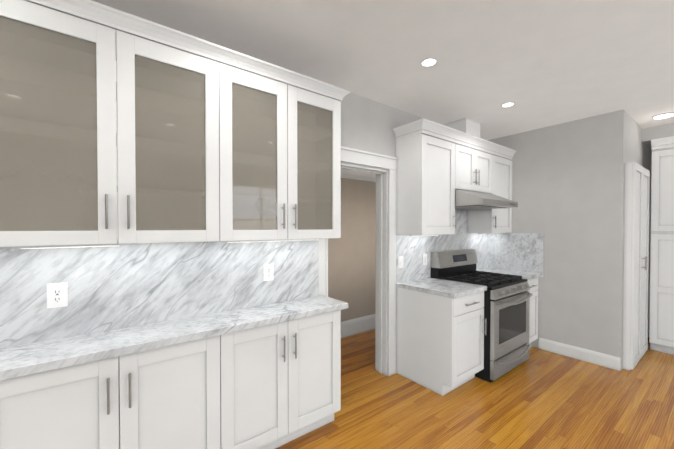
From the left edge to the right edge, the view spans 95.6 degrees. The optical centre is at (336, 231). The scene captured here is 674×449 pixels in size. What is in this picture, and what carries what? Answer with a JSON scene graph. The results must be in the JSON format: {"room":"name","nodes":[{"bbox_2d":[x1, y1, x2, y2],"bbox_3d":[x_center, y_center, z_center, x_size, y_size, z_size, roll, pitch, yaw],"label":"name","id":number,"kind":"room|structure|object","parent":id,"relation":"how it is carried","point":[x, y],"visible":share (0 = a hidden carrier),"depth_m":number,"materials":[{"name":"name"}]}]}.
{"room":"kitchen","nodes":[
{"label":"kitchen","id":0,"kind":"room"},
{"bbox_2d":[328,169,375,321],"bbox_3d":[0.019,0.086,4.188,5.785,2.720,0.180,-1,1,-37],"label":"wall","id":1,"kind":"structure","parent":0,"point":[351,265],"depth_m":4.22,"materials":[{"name":"paint"}]},
{"bbox_2d":[341,314,374,337],"bbox_3d":[0.062,1.339,4.148,5.485,0.215,0.020,-1,1,-37],"label":"baseboard","id":2,"kind":"structure","parent":1,"relation":"attached to","point":[357,325],"depth_m":4.31,"materials":[{"name":"white wood"}]},
{"bbox_2d":[92,0,673,139],"bbox_3d":[1.000,-1.277,1.244,8.985,0.080,6.020,-1,1,-37],"label":"ceiling","id":3,"kind":"structure","parent":0,"point":[543,63],"depth_m":2.10,"materials":[{"name":"paint"}]},
{"bbox_2d":[420,57,437,66],"bbox_3d":[0.680,-1.248,2.259,0.128,0.004,0.128,-1,1,-37],"label":"recessed light","id":4,"kind":"object","parent":3,"relation":"in","point":[429,62],"visible":1,"depth_m":2.26,"materials":[{"name":"white plastic"}]},
{"bbox_2d":[443,118,479,137],"bbox_3d":[1.465,-1.157,3.603,0.310,0.216,0.298,-1,1,-37],"label":"duct","id":5,"kind":"object","parent":3,"relation":"hanging from","point":[468,126],"visible":0.44,"depth_m":3.47,"materials":[{"name":"white paint"}]},
{"bbox_2d":[501,102,514,107],"bbox_3d":[1.700,-1.257,3.040,0.128,0.004,0.128,-1,1,-37],"label":"recessed light","id":6,"kind":"object","parent":3,"relation":"in","point":[507,104],"visible":1,"depth_m":3.03,"materials":[{"name":"white plastic"}]},
{"bbox_2d":[652,112,673,118],"bbox_3d":[3.558,-1.254,3.328,0.180,0.015,0.180,-1,1,-37],"label":"recessed light","id":7,"kind":"object","parent":3,"relation":"in","point":[663,115],"visible":1,"depth_m":3.30,"materials":[{"name":"white plastic"}]},
{"bbox_2d":[341,92,484,170],"bbox_3d":[-0.745,0.111,2.212,7.070,2.720,0.150,-1,1,-37],"label":"wall","id":8,"kind":"structure","parent":0,"point":[368,125],"depth_m":2.91,"materials":[{"name":"grey paint"}]},
{"bbox_2d":[0,0,235,247],"bbox_3d":[-1.152,-0.485,1.589,1.103,1.095,0.328,-1,1,-37],"label":"upper cabinet","id":9,"kind":"object","parent":8,"relation":"attached to","point":[117,126],"depth_m":1.44,"materials":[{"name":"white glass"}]},
{"bbox_2d":[17,244,121,248],"bbox_3d":[-1.150,0.072,1.331,0.350,0.013,0.159,-1,1,-37],"label":"under-cabinet light","id":10,"kind":"object","parent":9,"relation":"attached to","point":[121,244],"depth_m":1.45,"materials":[{"name":"white plastic"}]},
{"bbox_2d":[0,240,317,347],"bbox_3d":[-1.414,0.327,1.594,3.152,0.527,0.019,-1,1,-37],"label":"backsplash","id":11,"kind":"structure","parent":8,"relation":"attached to","point":[118,287],"depth_m":1.78,"materials":[{"name":"stone"}]},
{"bbox_2d":[47,282,67,308],"bbox_3d":[-1.431,0.327,1.563,0.078,0.125,0.008,-1,1,-37],"label":"electrical outlet","id":12,"kind":"object","parent":11,"relation":"attached to","point":[57,294],"visible":1,"depth_m":1.56,"materials":[{"name":"plastic"}]},
{"bbox_2d":[264,264,273,280],"bbox_3d":[-0.507,0.305,2.270,0.078,0.125,0.008,-1,1,-37],"label":"electrical outlet","id":13,"kind":"object","parent":11,"relation":"attached to","point":[268,272],"visible":1,"depth_m":2.27,"materials":[{"name":"plastic"}]},
{"bbox_2d":[236,52,343,240],"bbox_3d":[-0.451,-0.492,2.126,0.959,1.095,0.328,-1,1,-37],"label":"upper cabinet","id":14,"kind":"object","parent":8,"relation":"attached to","point":[288,124],"depth_m":2.00,"materials":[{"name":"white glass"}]},
{"bbox_2d":[226,239,319,242],"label":"under-cabinet light","id":15,"kind":"object","parent":14,"relation":"attached to","point":[293,239],"depth_m":2.09,"materials":[{"name":"white plastic"}]},
{"bbox_2d":[318,146,397,375],"bbox_3d":[0.173,0.359,2.908,0.991,2.207,0.206,-1,1,-37],"label":"door frame","id":16,"kind":"structure","parent":8,"relation":"attached to","point":[385,308],"depth_m":3.09,"materials":[{"name":"white wood"}]},
{"bbox_2d":[398,256,402,267],"bbox_3d":[0.663,0.319,3.165,0.078,0.125,0.010,-1,1,-37],"label":"light switch","id":17,"kind":"object","parent":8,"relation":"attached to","point":[400,261],"visible":1,"depth_m":3.16,"materials":[{"name":"plastic"}]},
{"bbox_2d":[422,254,426,264],"bbox_3d":[0.980,0.316,3.408,0.078,0.125,0.008,-1,1,-37],"label":"outlet","id":18,"kind":"object","parent":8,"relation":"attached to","point":[424,259],"visible":1,"depth_m":3.40,"materials":[{"name":"plastic"}]},
{"bbox_2d":[392,118,516,234],"bbox_3d":[1.449,-0.508,3.545,1.953,1.072,0.383,-1,1,-37],"label":"upper cabinet","id":19,"kind":"object","parent":8,"relation":"attached to","point":[438,164],"visible":1,"depth_m":3.11,"materials":[{"name":"white wood"}]},
{"bbox_2d":[410,233,497,235],"bbox_3d":[1.448,0.035,3.594,1.783,0.013,0.040,-1,1,-37],"label":"under-cabinet light","id":20,"kind":"object","parent":19,"relation":"attached to","point":[433,235],"visible":0.75,"depth_m":3.24,"materials":[{"name":"white plastic"}]},
{"bbox_2d":[455,189,517,209],"bbox_3d":[1.546,-0.356,3.464,0.780,0.188,0.629,-1,1,-37],"label":"range hood","id":21,"kind":"object","parent":8,"relation":"attached to","point":[468,200],"visible":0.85,"depth_m":3.19,"materials":[{"name":"silver metal"}]},
{"bbox_2d":[396,209,543,282],"bbox_3d":[1.564,0.150,3.443,1.904,0.834,0.698,-1,1,-37],"label":"backsplash","id":22,"kind":"structure","parent":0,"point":[522,252],"depth_m":3.83,"materials":[{"name":"stone"}]},
{"bbox_2d":[275,329,673,448],"bbox_3d":[1.000,1.508,1.279,8.985,0.051,6.020,-1,1,-37],"label":"floor","id":23,"kind":"structure","parent":0,"point":[541,399],"depth_m":2.53,"materials":[{"name":"brown wood"}]},
{"bbox_2d":[0,332,235,448],"bbox_3d":[-1.152,1.035,1.609,1.109,0.888,0.328,-1,1,-37],"label":"base cabinet","id":24,"kind":"object","parent":23,"relation":"on","point":[182,395],"depth_m":1.51,"materials":[{"name":"white wood"}]},
{"bbox_2d":[236,310,340,448],"bbox_3d":[-0.452,1.028,2.144,0.962,0.888,0.328,-1,1,-37],"label":"base cabinet","id":25,"kind":"object","parent":23,"relation":"on","point":[274,386],"depth_m":2.03,"materials":[{"name":"white wood"}]},
{"bbox_2d":[0,295,347,380],"bbox_3d":[-1.286,0.571,1.466,3.195,0.041,0.344,-1,1,-37],"label":"countertop","id":26,"kind":"structure","parent":25,"relation":"on","point":[16,361],"depth_m":1.61,"materials":[{"name":"stone"}]},
{"bbox_2d":[396,287,486,395],"bbox_3d":[1.029,1.017,3.052,0.554,0.888,0.686,-1,1,-37],"label":"base cabinet","id":27,"kind":"object","parent":23,"relation":"on","point":[440,345],"visible":0.92,"depth_m":2.84,"materials":[{"name":"white wood"}]},
{"bbox_2d":[396,278,486,298],"bbox_3d":[1.030,0.551,3.043,0.563,0.041,0.654,-1,1,-37],"label":"countertop","id":28,"kind":"structure","parent":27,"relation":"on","point":[446,288],"depth_m":2.94,"materials":[{"name":"stone"}]},
{"bbox_2d":[431,249,532,381],"bbox_3d":[1.625,0.844,3.411,0.820,1.225,0.781,-1,1,-37],"label":"range","id":29,"kind":"object","parent":23,"relation":"on","point":[507,346],"visible":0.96,"depth_m":3.17,"materials":[{"name":"silver metal"}]},
{"bbox_2d":[527,277,538,344],"bbox_3d":[2.113,1.006,3.882,0.512,0.888,0.686,-1,1,-37],"label":"base cabinet","id":30,"kind":"object","parent":23,"relation":"on","point":[533,284],"visible":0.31,"depth_m":3.73,"materials":[{"name":"white wood"}]},
{"bbox_2d":[476,268,539,279],"bbox_3d":[2.106,0.541,3.866,0.496,0.041,0.654,-1,1,-37],"label":"countertop","id":31,"kind":"structure","parent":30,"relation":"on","point":[527,275],"depth_m":3.77,"materials":[{"name":"stone"}]},
{"bbox_2d":[623,162,649,369],"bbox_3d":[3.423,0.366,3.457,0.898,2.180,0.116,-1,1,-37],"label":"tall cabinet","id":32,"kind":"object","parent":23,"relation":"on","point":[636,259],"visible":1,"depth_m":3.28,"materials":[{"name":"white wood"}]},
{"bbox_2d":[649,136,673,354],"bbox_3d":[4.282,0.182,3.535,0.701,2.545,0.852,-1,1,-37],"label":"pantry cabinet","id":33,"kind":"object","parent":23,"relation":"on","point":[661,332],"visible":1,"depth_m":3.62,"materials":[{"name":"white wood"}]},
{"bbox_2d":[487,109,649,368],"bbox_3d":[3.192,0.084,4.336,1.765,2.720,1.562,-1,1,-37],"label":"wall","id":34,"kind":"structure","parent":0,"point":[568,187],"depth_m":3.48,"materials":[{"name":"grey paint"}]},
{"bbox_2d":[539,337,620,370],"bbox_3d":[2.732,1.388,3.490,0.016,0.135,0.752,-1,1,-37],"label":"baseboard","id":35,"kind":"structure","parent":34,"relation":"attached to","point":[597,358],"depth_m":3.44,"materials":[{"name":"white wood"}]},
{"bbox_2d":[642,123,673,336],"bbox_3d":[5.085,0.105,2.699,0.750,2.720,3.338,-1,1,-37],"label":"wall","id":36,"kind":"structure","parent":0,"point":[649,134],"depth_m":3.75,"materials":[{"name":"grey paint"}]}
]}

